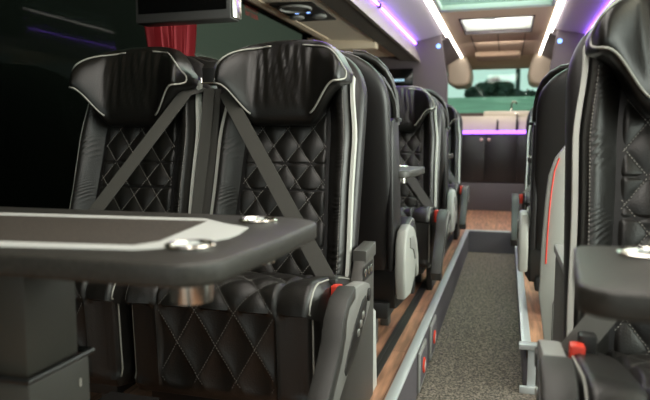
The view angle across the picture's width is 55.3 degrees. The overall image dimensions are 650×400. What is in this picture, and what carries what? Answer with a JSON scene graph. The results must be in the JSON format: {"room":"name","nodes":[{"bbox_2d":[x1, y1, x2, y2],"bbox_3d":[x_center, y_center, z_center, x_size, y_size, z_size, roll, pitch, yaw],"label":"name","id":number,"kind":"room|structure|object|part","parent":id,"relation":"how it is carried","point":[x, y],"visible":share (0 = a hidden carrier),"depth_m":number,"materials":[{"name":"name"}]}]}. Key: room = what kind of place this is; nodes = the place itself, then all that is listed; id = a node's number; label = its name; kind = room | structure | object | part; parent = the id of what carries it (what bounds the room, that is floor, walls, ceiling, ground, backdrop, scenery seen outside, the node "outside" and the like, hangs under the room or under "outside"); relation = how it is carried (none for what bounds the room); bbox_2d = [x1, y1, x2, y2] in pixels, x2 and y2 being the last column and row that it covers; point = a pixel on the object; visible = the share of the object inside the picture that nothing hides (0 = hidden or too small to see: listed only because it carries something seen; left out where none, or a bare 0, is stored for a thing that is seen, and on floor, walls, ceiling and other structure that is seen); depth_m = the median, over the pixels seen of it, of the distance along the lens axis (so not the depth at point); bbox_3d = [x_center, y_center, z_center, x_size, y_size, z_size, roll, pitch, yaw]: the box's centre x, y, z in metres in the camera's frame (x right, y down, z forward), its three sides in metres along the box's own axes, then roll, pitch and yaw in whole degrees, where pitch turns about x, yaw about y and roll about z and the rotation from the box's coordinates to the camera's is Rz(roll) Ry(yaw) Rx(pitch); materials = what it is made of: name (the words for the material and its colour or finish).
{"room":"vehicle interior","nodes":[
{"label":"vehicle interior","id":0,"kind":"room"},
{"bbox_2d":[90,210,543,399],"bbox_3d":[0.805,0.587,3.275,3.380,0.060,11.400,2,6,16],"label":"floor","id":1,"kind":"structure","parent":0,"point":[475,219],"depth_m":3.07,"materials":[{"name":"brown wood"}]},
{"bbox_2d":[98,392,159,399],"bbox_3d":[-0.521,0.619,1.594,0.150,0.200,0.124,2,6,16],"label":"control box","id":2,"kind":"object","parent":1,"relation":"on","point":[111,395],"visible":1,"depth_m":1.62,"materials":[{"name":"black"}]},
{"bbox_2d":[69,47,220,396],"bbox_3d":[-0.714,0.061,2.105,0.587,1.212,0.767,2,6,16],"label":"seat","id":3,"kind":"object","parent":1,"relation":"on","point":[149,136],"visible":0.56,"depth_m":2.20,"materials":[{"name":"black leather"}]},
{"bbox_2d":[75,281,135,385],"bbox_3d":[-0.768,0.346,2.014,0.548,0.353,0.510,2,6,16],"label":"seat cushion","id":4,"kind":"object","parent":3,"relation":"on","point":[104,321],"depth_m":1.75,"materials":[{"name":"black leather"}]},
{"bbox_3d":[-0.756,0.508,2.073,0.460,0.070,0.460,2,6,16],"label":"seat frame","id":5,"kind":"part","parent":3,"relation":"part of","materials":[{"name":"black plastic"}]},
{"bbox_3d":[-0.689,-0.076,2.244,0.482,0.740,0.297,2,6,16],"label":"backrest","id":6,"kind":"part","parent":3,"relation":"part of","materials":[{"name":"black leather"}]},
{"bbox_2d":[0,207,316,399],"bbox_3d":[-0.722,0.395,1.186,1.370,0.726,0.495,2,6,16],"label":"table","id":7,"kind":"object","parent":1,"relation":"on","point":[44,251],"visible":1,"depth_m":0.98,"materials":[{"name":"grey plastic"}]},
{"bbox_3d":[-0.513,0.181,1.043,0.130,0.199,0.120,2,6,16],"label":"post","id":8,"kind":"part","parent":7,"relation":"part of","materials":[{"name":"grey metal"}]},
{"bbox_3d":[-0.758,0.042,1.114,1.087,0.003,0.271,1,6,12],"label":"speckled panel","id":9,"kind":"part","parent":7,"relation":"part of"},
{"bbox_2d":[189,56,225,200],"bbox_3d":[-0.493,-0.014,2.884,0.548,1.212,0.767,2,6,16],"label":"seat","id":10,"kind":"object","parent":1,"relation":"on","point":[202,60],"visible":0.02,"depth_m":2.47,"materials":[{"name":"black leather"}]},
{"bbox_2d":[125,40,376,399],"bbox_3d":[-0.178,0.087,1.838,0.628,1.212,0.979,2,6,16],"label":"seat","id":11,"kind":"object","parent":1,"relation":"on","point":[301,325],"visible":0.84,"depth_m":1.94,"materials":[{"name":"black leather"}]},
{"bbox_3d":[-0.210,0.523,1.914,0.460,0.070,0.460,2,6,16],"label":"seat frame","id":12,"kind":"part","parent":11,"relation":"part of","materials":[{"name":"black plastic"}]},
{"bbox_2d":[125,271,350,399],"bbox_3d":[-0.223,0.361,1.855,0.548,0.353,0.510,2,6,16],"label":"seat cushion","id":13,"kind":"object","parent":11,"relation":"on","point":[259,335],"depth_m":1.63,"materials":[{"name":"black leather"}]},
{"bbox_3d":[-0.143,-0.061,2.084,0.482,0.740,0.297,2,6,16],"label":"backrest","id":14,"kind":"part","parent":11,"relation":"part of","materials":[{"name":"black leather"}]},
{"bbox_3d":[0.041,0.395,1.589,0.040,0.317,0.545,2,6,16],"label":"armrest","id":15,"kind":"part","parent":11,"relation":"part of","materials":[{"name":"grey plastic"}]},
{"bbox_3d":[0.138,0.227,1.992,0.002,0.045,0.140,2,6,16],"label":"socket panel","id":16,"kind":"part","parent":11,"relation":"part of","materials":[{"name":"black plastic"}]},
{"bbox_2d":[339,50,418,343],"bbox_3d":[0.102,0.003,2.710,0.592,1.212,0.767,2,6,16],"label":"seat","id":17,"kind":"object","parent":1,"relation":"on","point":[396,265],"visible":0.32,"depth_m":2.43,"materials":[{"name":"black leather"}]},
{"bbox_3d":[0.203,0.547,2.653,0.040,0.140,0.060,2,6,16],"label":"leg","id":18,"kind":"part","parent":17,"relation":"part of","materials":[{"name":"grey plastic"}]},
{"bbox_3d":[0.104,0.434,2.839,0.460,0.070,0.460,2,6,16],"label":"seat frame","id":19,"kind":"part","parent":17,"relation":"part of","materials":[{"name":"black plastic"}]},
{"bbox_3d":[0.287,0.519,2.939,0.040,0.140,0.060,2,6,16],"label":"leg","id":20,"kind":"part","parent":17,"relation":"part of","materials":[{"name":"grey plastic"}]},
{"bbox_3d":[0.217,-0.407,2.373,0.194,0.206,0.048,-4,7,-37],"label":"grab handle","id":21,"kind":"part","parent":17,"relation":"part of","materials":[{"name":"black leather"}]},
{"bbox_2d":[373,216,415,308],"bbox_3d":[0.117,0.264,2.865,0.548,0.353,0.510,2,6,16],"label":"seat cushion","id":22,"kind":"object","parent":17,"relation":"on","point":[384,293],"depth_m":2.57,"materials":[{"name":"black leather"}]},
{"bbox_2d":[399,165,424,183],"bbox_3d":[-0.218,-0.081,2.934,1.330,0.166,0.495,2,6,16],"label":"table","id":23,"kind":"object","parent":17,"relation":"attached to","point":[406,171],"visible":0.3,"depth_m":2.68,"materials":[{"name":"grey plastic"}]},
{"bbox_2d":[376,231,453,377],"bbox_3d":[0.605,0.510,3.745,0.042,0.004,5.000,2,6,16],"label":"rail","id":24,"kind":"object","parent":1,"relation":"on","point":[393,339],"visible":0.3,"depth_m":2.89,"materials":[{"name":"grey metal"}]},
{"bbox_2d":[389,86,450,293],"bbox_3d":[0.419,-0.086,3.635,0.628,1.212,0.979,2,6,16],"label":"seat","id":25,"kind":"object","parent":1,"relation":"on","point":[420,128],"visible":0.41,"depth_m":3.79,"materials":[{"name":"black leather"}]},
{"bbox_3d":[0.492,0.461,3.543,0.040,0.140,0.060,2,6,16],"label":"leg","id":26,"kind":"part","parent":25,"relation":"part of","materials":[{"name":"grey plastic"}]},
{"bbox_3d":[0.454,-0.235,3.880,0.482,0.740,0.297,2,6,16],"label":"backrest","id":27,"kind":"part","parent":25,"relation":"part of","materials":[{"name":"black leather"}]},
{"bbox_2d":[401,206,435,267],"bbox_3d":[0.374,0.188,3.651,0.548,0.353,0.510,2,6,16],"label":"seat cushion","id":28,"kind":"object","parent":25,"relation":"on","point":[424,217],"depth_m":3.38,"materials":[{"name":"black leather"}]},
{"bbox_3d":[0.576,0.433,3.830,0.040,0.140,0.060,2,6,16],"label":"leg","id":29,"kind":"part","parent":25,"relation":"part of","materials":[{"name":"grey plastic"}]},
{"bbox_3d":[0.387,0.349,3.710,0.460,0.070,0.460,2,6,16],"label":"seat frame","id":30,"kind":"part","parent":25,"relation":"part of","materials":[{"name":"black plastic"}]},
{"bbox_3d":[0.638,0.221,3.386,0.040,0.317,0.545,2,6,16],"label":"armrest","id":31,"kind":"part","parent":25,"relation":"part of","materials":[{"name":"grey plastic"}]},
{"bbox_2d":[384,229,468,399],"bbox_3d":[0.181,0.680,1.939,0.040,0.012,8.480,2,6,16],"label":"trim","id":32,"kind":"structure","parent":1,"relation":"on","point":[396,387],"depth_m":2.75,"materials":[{"name":"silver metal"}]},
{"bbox_2d":[425,89,456,236],"bbox_3d":[0.661,-0.172,4.518,0.592,1.212,0.767,2,6,16],"label":"seat","id":33,"kind":"object","parent":1,"relation":"on","point":[447,199],"visible":0.06,"depth_m":4.24,"materials":[{"name":"black leather"}]},
{"bbox_3d":[0.777,-0.582,4.181,0.194,0.206,0.048,-4,7,-37],"label":"grab handle","id":34,"kind":"part","parent":33,"relation":"part of","materials":[{"name":"black leather"}]},
{"bbox_2d":[446,104,469,239],"bbox_3d":[0.955,-0.262,5.449,0.628,1.212,0.979,2,6,16],"label":"seat","id":35,"kind":"object","parent":1,"relation":"on","point":[455,119],"visible":0.2,"depth_m":5.58,"materials":[{"name":"black leather"}]},
{"bbox_3d":[0.989,-0.410,5.695,0.482,0.740,0.297,2,6,16],"label":"backrest","id":36,"kind":"part","parent":35,"relation":"part of","materials":[{"name":"black leather"}]},
{"bbox_2d":[448,183,460,223],"bbox_3d":[0.910,0.012,5.465,0.548,0.353,0.510,2,6,16],"label":"seat cushion","id":37,"kind":"object","parent":35,"relation":"on","point":[456,186],"depth_m":5.22,"materials":[{"name":"grey plastic"}]},
{"bbox_2d":[397,231,527,399],"bbox_3d":[0.727,0.803,1.779,1.160,0.198,8.460,2,6,16],"label":"trim","id":38,"kind":"structure","parent":1,"relation":"attached to","point":[486,242],"depth_m":4.20,"materials":[{"name":"grey"}]},
{"bbox_2d":[417,338,426,392],"bbox_3d":[0.391,0.681,2.570,0.021,0.185,0.286,2,6,16],"label":"light","id":39,"kind":"object","parent":38,"relation":"attached to","point":[421,356],"visible":1,"depth_m":2.55,"materials":[{"name":"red plastic"}]},
{"bbox_2d":[428,314,435,360],"bbox_3d":[0.496,0.647,2.925,0.021,0.185,0.287,2,6,16],"label":"light","id":40,"kind":"object","parent":38,"relation":"attached to","point":[432,328],"visible":1,"depth_m":2.92,"materials":[{"name":"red plastic"}]},
{"bbox_2d":[467,229,510,232],"bbox_3d":[1.587,0.296,5.909,0.490,0.012,0.045,2,6,16],"label":"trim","id":41,"kind":"structure","parent":1,"relation":"on","point":[467,229],"depth_m":5.91,"materials":[{"name":"silver metal"}]},
{"bbox_2d":[461,182,524,210],"bbox_3d":[2.218,-0.058,7.864,1.160,0.340,0.520,2,6,16],"label":"step block","id":42,"kind":"object","parent":1,"relation":"on","point":[482,196],"visible":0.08,"depth_m":7.64,"materials":[{"name":"grey"}]},
{"bbox_2d":[461,134,525,183],"bbox_3d":[2.209,-0.526,7.823,1.120,0.600,0.515,2,6,16],"label":"base cabinet","id":43,"kind":"object","parent":42,"relation":"on","point":[486,158],"visible":0.7,"depth_m":7.61,"materials":[{"name":"black wood"}]},
{"bbox_3d":[1.786,-0.510,7.706,0.375,0.570,0.020,2,6,16],"label":"door","id":44,"kind":"part","parent":43,"relation":"part of","materials":[{"name":"black wood"}]},
{"bbox_2d":[463,130,525,133],"bbox_3d":[2.145,-0.825,7.541,1.160,0.040,0.025,2,6,16],"label":"light bar","id":45,"kind":"object","parent":43,"relation":"on","point":[499,131],"visible":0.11,"depth_m":7.54,"materials":[{"name":"plastic"}]},
{"bbox_2d":[459,111,529,130],"bbox_3d":[2.317,-1.003,8.109,1.180,0.275,0.980,2,6,16],"label":"countertop","id":46,"kind":"structure","parent":43,"relation":"on","point":[487,121],"depth_m":7.67,"materials":[{"name":"beige"}]},
{"bbox_2d":[515,113,518,129],"bbox_3d":[2.335,-0.953,7.554,0.050,0.212,0.028,2,6,16],"label":"pump dispenser","id":47,"kind":"object","parent":46,"relation":"on","point":[515,113],"visible":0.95,"depth_m":7.54,"materials":[{"name":"silver plastic"}]},
{"bbox_3d":[2.151,-0.499,7.600,0.365,0.570,0.020,2,6,16],"label":"door","id":48,"kind":"part","parent":43,"relation":"part of","materials":[{"name":"black wood"}]},
{"bbox_3d":[2.508,-0.489,7.495,0.360,0.570,0.020,2,6,16],"label":"door","id":49,"kind":"part","parent":43,"relation":"part of","materials":[{"name":"black wood"}]},
{"bbox_2d":[511,107,532,245],"bbox_3d":[1.688,-0.171,4.509,0.628,1.212,0.979,2,6,16],"label":"seat","id":50,"kind":"object","parent":1,"relation":"on","point":[524,198],"visible":0.09,"depth_m":4.48,"materials":[{"name":"black leather"}]},
{"bbox_2d":[522,191,529,209],"bbox_3d":[1.720,0.105,4.502,0.548,0.353,0.510,2,6,16],"label":"seat cushion","id":51,"kind":"object","parent":50,"relation":"on","point":[526,194],"depth_m":4.36,"materials":[{"name":"black leather"}]},
{"bbox_3d":[1.799,-0.317,4.732,0.482,0.740,0.297,2,6,16],"label":"backrest","id":52,"kind":"part","parent":50,"relation":"part of","materials":[{"name":"black leather"}]},
{"bbox_2d":[517,63,569,290],"bbox_3d":[1.268,-0.032,3.075,0.592,1.212,0.767,2,6,16],"label":"seat","id":53,"kind":"object","parent":1,"relation":"on","point":[549,106],"visible":0.2,"depth_m":2.86,"materials":[{"name":"black leather"}]},
{"bbox_2d":[524,206,540,281],"bbox_3d":[1.325,0.230,3.217,0.548,0.353,0.510,2,6,16],"label":"seat cushion","id":54,"kind":"object","parent":53,"relation":"on","point":[532,273],"depth_m":3.05,"materials":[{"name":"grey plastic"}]},
{"bbox_3d":[1.313,0.400,3.191,0.460,0.070,0.460,2,6,16],"label":"seat frame","id":55,"kind":"part","parent":53,"relation":"part of","materials":[{"name":"black plastic"}]},
{"bbox_3d":[1.011,-0.453,2.847,0.048,0.206,0.194,-2,6,-20],"label":"grab handle","id":56,"kind":"part","parent":53,"relation":"part of","materials":[{"name":"black leather"}]},
{"bbox_2d":[539,146,564,340],"bbox_3d":[0.946,0.209,2.461,0.174,0.850,0.046,2,6,16],"label":"panel","id":57,"kind":"object","parent":1,"relation":"on","point":[553,220],"depth_m":2.45,"materials":[{"name":"grey plastic"}]},
{"bbox_2d":[515,246,530,341],"bbox_3d":[1.334,0.456,4.258,0.040,0.012,3.360,2,6,16],"label":"trim","id":58,"kind":"structure","parent":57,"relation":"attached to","point":[523,313],"depth_m":3.19,"materials":[{"name":"silver metal"}]},
{"bbox_2d":[552,244,563,342],"bbox_3d":[0.675,0.429,1.769,0.032,0.545,0.420,2,6,16],"label":"guard","id":59,"kind":"object","parent":1,"relation":"on","point":[558,248],"visible":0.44,"depth_m":1.80,"materials":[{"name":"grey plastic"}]},
{"bbox_2d":[534,0,649,399],"bbox_3d":[0.682,0.162,1.068,0.600,1.212,0.979,2,6,16],"label":"seat","id":60,"kind":"object","parent":1,"relation":"on","point":[607,195],"visible":0.88,"depth_m":1.32,"materials":[{"name":"black leather"}]},
{"bbox_3d":[0.361,0.425,0.974,0.040,0.317,0.545,2,6,16],"label":"armrest","id":61,"kind":"part","parent":60,"relation":"part of","materials":[{"name":"grey plastic"}]},
{"bbox_2d":[564,350,649,399],"bbox_3d":[0.701,0.438,1.066,0.548,0.353,0.510,2,6,16],"label":"seat cushion","id":62,"kind":"object","parent":60,"relation":"on","point":[592,374],"depth_m":0.99,"materials":[{"name":"black leather"}]},
{"bbox_3d":[0.780,0.015,1.295,0.482,0.740,0.297,2,6,16],"label":"backrest","id":63,"kind":"part","parent":60,"relation":"part of","materials":[{"name":"black leather"}]},
{"bbox_2d":[573,245,649,322],"bbox_3d":[0.720,0.443,0.681,0.876,0.726,0.304,2,6,16],"label":"table","id":64,"kind":"object","parent":1,"relation":"on","point":[610,282],"visible":1,"depth_m":0.66,"materials":[{"name":"black plastic"}]},
{"bbox_2d":[246,0,416,61],"bbox_3d":[-0.679,-1.113,2.292,0.790,0.205,9.000,2,6,16],"label":"ceiling","id":65,"kind":"structure","parent":0,"point":[340,28],"depth_m":4.73,"materials":[{"name":"beige"}]},
{"bbox_2d":[144,24,196,55],"bbox_3d":[-0.778,-0.729,3.125,0.066,0.950,0.504,2,6,16],"label":"curtain","id":66,"kind":"object","parent":65,"relation":"hanging from","point":[182,38],"visible":0.19,"depth_m":3.13,"materials":[{"name":"red fabric"}]},
{"bbox_2d":[136,0,240,26],"bbox_3d":[-0.534,-0.889,2.402,0.419,0.397,0.089,2,6,16],"label":"monitor","id":67,"kind":"object","parent":65,"relation":"hanging from","point":[149,13],"visible":1,"depth_m":2.38,"materials":[{"name":"grey plastic"}]},
{"bbox_2d":[270,2,335,21],"bbox_3d":[-0.135,-1.240,4.124,0.280,0.030,0.570,2,6,16],"label":"overhead console","id":68,"kind":"object","parent":65,"relation":"attached to","point":[298,11],"visible":1,"depth_m":4.05,"materials":[{"name":"black plastic"}]},
{"bbox_2d":[282,7,307,10],"bbox_3d":[-0.191,-1.222,3.970,0.170,0.009,0.170,2,6,16],"label":"speaker grille","id":69,"kind":"object","parent":68,"relation":"attached to","point":[283,8],"depth_m":3.96,"materials":[{"name":"grey plastic"}]},
{"bbox_2d":[290,15,303,20],"bbox_3d":[-0.192,-1.246,4.250,0.100,0.018,0.100,2,6,16],"label":"reading lamp","id":70,"kind":"object","parent":68,"relation":"attached to","point":[293,17],"depth_m":4.22,"materials":[{"name":"grey plastic"}]},
{"bbox_2d":[312,14,326,18],"bbox_3d":[-0.038,-1.242,4.205,0.100,0.018,0.100,2,6,16],"label":"reading lamp","id":71,"kind":"object","parent":68,"relation":"attached to","point":[316,16],"depth_m":4.17,"materials":[{"name":"grey plastic"}]},
{"bbox_2d":[442,34,459,68],"bbox_3d":[1.068,-1.782,7.722,1.180,0.200,2.320,2,6,16],"label":"ceiling","id":72,"kind":"structure","parent":0,"point":[451,54],"depth_m":7.28,"materials":[{"name":"grey"}]},
{"bbox_2d":[416,252,535,399],"bbox_3d":[0.694,0.929,1.822,1.240,0.060,8.500,2,6,16],"label":"floor","id":73,"kind":"structure","parent":0,"point":[476,355],"depth_m":3.32,"materials":[{"name":"carpet"}]},
{"bbox_2d":[519,341,536,394],"bbox_3d":[0.870,0.713,2.637,0.092,0.212,0.055,2,6,16],"label":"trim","id":74,"kind":"structure","parent":73,"relation":"on","point":[523,345],"depth_m":2.63,"materials":[{"name":"silver metal"}]},
{"bbox_2d":[378,29,584,103],"bbox_3d":[1.750,-0.747,6.364,3.306,2.000,0.080,2,6,16],"label":"wall","id":75,"kind":"structure","parent":0,"point":[430,73],"depth_m":6.44,"materials":[{"name":"grey plastic"}]},
{"bbox_2d":[389,68,413,85],"bbox_3d":[0.767,-1.276,6.544,0.330,0.210,0.033,2,6,16],"label":"display","id":76,"kind":"object","parent":75,"relation":"attached to","point":[402,77],"visible":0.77,"depth_m":6.51,"materials":[{"name":"black plastic"}]},
{"bbox_2d":[432,0,557,56],"bbox_3d":[0.808,-1.408,3.081,0.945,0.050,11.400,2,6,16],"label":"ceiling","id":77,"kind":"structure","parent":0,"point":[534,40],"depth_m":6.38,"materials":[{"name":"beige"}]},
{"bbox_2d":[376,0,443,41],"bbox_3d":[-0.168,-1.283,2.124,0.385,0.115,9.000,2,6,16],"label":"ceiling","id":78,"kind":"structure","parent":77,"relation":"attached to","point":[414,17],"depth_m":5.35,"materials":[{"name":"grey plastic"}]},
{"bbox_2d":[346,0,419,61],"bbox_3d":[-0.341,-1.134,2.190,0.155,0.225,9.000,2,6,16],"label":"ceiling","id":79,"kind":"structure","parent":78,"relation":"attached to","point":[368,9],"depth_m":4.75,"materials":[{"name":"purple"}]},
{"bbox_2d":[381,8,415,43],"bbox_3d":[0.677,-1.539,5.546,0.013,0.013,1.900,2,6,16],"label":"led strip","id":80,"kind":"object","parent":79,"relation":"attached to","point":[394,21],"visible":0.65,"depth_m":5.40,"materials":[{"name":"plastic"}]},
{"bbox_2d":[424,0,461,56],"bbox_3d":[0.733,-1.528,4.583,0.048,0.022,7.450,2,6,16],"label":"light strip","id":81,"kind":"object","parent":77,"relation":"attached to","point":[429,3],"visible":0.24,"depth_m":5.61,"materials":[{"name":"white plastic"}]},
{"bbox_2d":[433,0,555,12],"bbox_3d":[1.093,-1.489,4.047,0.915,0.048,2.220,2,6,16],"label":"window","id":82,"kind":"structure","parent":77,"relation":"attached to","point":[529,3],"depth_m":5.02,"materials":[{"name":"clear glass"}]},
{"bbox_2d":[459,15,535,34],"bbox_3d":[1.632,-1.669,5.875,0.655,0.042,0.850,2,6,16],"label":"window","id":83,"kind":"structure","parent":77,"relation":"attached to","point":[508,24],"depth_m":5.99,"materials":[{"name":"white glass"}]},
{"bbox_2d":[475,50,520,60],"bbox_3d":[2.167,-1.804,7.769,0.540,0.065,0.506,2,6,16],"label":"ceiling vent","id":84,"kind":"object","parent":77,"relation":"in","point":[513,54],"visible":1,"depth_m":7.58,"materials":[{"name":"beige"}]},
{"bbox_2d":[468,55,532,69],"bbox_3d":[2.337,-1.855,8.267,0.945,0.160,0.550,2,6,16],"label":"wall","id":85,"kind":"structure","parent":77,"relation":"attached to","point":[524,61],"depth_m":8.20,"materials":[{"name":"beige"}]},
{"bbox_2d":[470,33,525,55],"bbox_3d":[2.039,-1.786,7.262,0.552,0.005,1.850,2,6,16],"label":"trim","id":86,"kind":"structure","parent":85,"relation":"attached to","point":[525,33],"depth_m":6.95,"materials":[{"name":"brown wood"}]},
{"bbox_2d":[539,0,564,54],"bbox_3d":[1.687,-1.501,4.305,0.048,0.022,7.450,2,6,16],"label":"light strip","id":87,"kind":"object","parent":77,"relation":"attached to","point":[560,3],"visible":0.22,"depth_m":5.52,"materials":[{"name":"white plastic"}]},
{"bbox_2d":[539,29,556,59],"bbox_3d":[3.108,-1.724,7.125,1.180,0.200,2.320,2,6,16],"label":"ceiling","id":88,"kind":"structure","parent":0,"point":[547,51],"depth_m":6.85,"materials":[{"name":"grey"}]},
{"bbox_3d":[-0.749,-0.402,3.638,0.060,2.360,11.400,2,6,16],"label":"wall","id":89,"kind":"structure","parent":0,"visible":0},
{"bbox_2d":[0,0,308,208],"bbox_3d":[-1.178,-0.485,2.102,0.034,1.320,7.240,2,6,16],"label":"window","id":90,"kind":"structure","parent":89,"relation":"in","point":[42,118],"depth_m":2.45,"materials":[{"name":"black glass"}]},
{"bbox_2d":[245,4,257,18],"bbox_3d":[-0.504,-1.296,4.277,0.001,0.071,0.237,2,6,16],"label":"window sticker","id":91,"kind":"object","parent":90,"relation":"attached to","point":[248,12],"visible":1,"depth_m":4.24,"materials":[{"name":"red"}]},
{"bbox_2d":[311,36,395,56],"bbox_3d":[0.394,-1.488,6.033,0.730,0.060,1.180,2,6,16],"label":"ceiling","id":92,"kind":"structure","parent":89,"relation":"attached to","point":[381,52],"depth_m":6.24,"materials":[{"name":"beige"}]},
{"bbox_3d":[1.828,-1.374,2.783,1.180,0.100,11.400,2,6,16],"label":"ceiling","id":93,"kind":"structure","parent":0,"visible":0},
{"bbox_2d":[554,0,610,33],"bbox_3d":[1.109,-1.247,1.751,0.385,0.115,9.000,2,6,16],"label":"ceiling","id":94,"kind":"structure","parent":93,"relation":"attached to","point":[578,16],"depth_m":5.24,"materials":[{"name":"grey plastic"}]},
{"label":"outside","id":95,"kind":"structure","parent":0,"visible":0},
{"bbox_3d":[5.638,0.262,19.304,120.000,0.100,100.000,2,6,16],"label":"ground","id":96,"kind":"structure","parent":95,"visible":0},
{"bbox_2d":[448,96,534,113],"bbox_3d":[5.003,-1.332,16.981,16.000,3.520,8.500,2,6,16],"label":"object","id":97,"kind":"object","parent":96,"relation":"on","point":[524,103],"visible":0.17,"depth_m":16.43,"materials":[{"name":"green"}]},
{"bbox_2d":[464,76,520,97],"bbox_3d":[7.709,-3.180,28.753,2.514,4.968,2.306,2,6,16],"label":"tree","id":98,"kind":"object","parent":96,"relation":"on","point":[492,87],"visible":0.41,"depth_m":27.95,"materials":[{"name":"green plant"}]},
{"bbox_2d":[515,0,521,96],"bbox_3d":[7.335,-5.318,23.499,0.171,10.200,0.180,2,6,16],"label":"utility pole","id":99,"kind":"object","parent":96,"relation":"on","point":[518,71],"visible":0.02,"depth_m":23.51,"materials":[{"name":"grey"}]},
{"bbox_2d":[520,89,535,96],"bbox_3d":[10.022,-3.272,31.277,1.698,4.665,1.580,2,6,16],"label":"tree","id":100,"kind":"object","parent":96,"relation":"on","point":[527,92],"visible":0.06,"depth_m":30.69,"materials":[{"name":"green plant"}]},
{"bbox_3d":[2.430,-1.271,8.615,3.240,1.489,0.060,2,6,16],"label":"wall","id":101,"kind":"structure","parent":0,"visible":0},
{"bbox_2d":[447,57,473,88],"bbox_3d":[1.831,-1.708,8.378,0.320,0.375,0.650,2,6,16],"label":"trim","id":102,"kind":"structure","parent":101,"relation":"attached to","point":[460,72],"depth_m":8.07,"materials":[{"name":"beige"}]},
{"bbox_2d":[527,54,550,87],"bbox_3d":[2.816,-1.680,8.090,0.320,0.375,0.650,2,6,16],"label":"trim","id":103,"kind":"structure","parent":101,"relation":"attached to","point":[539,67],"depth_m":7.80,"materials":[{"name":"beige plastic"}]}
]}

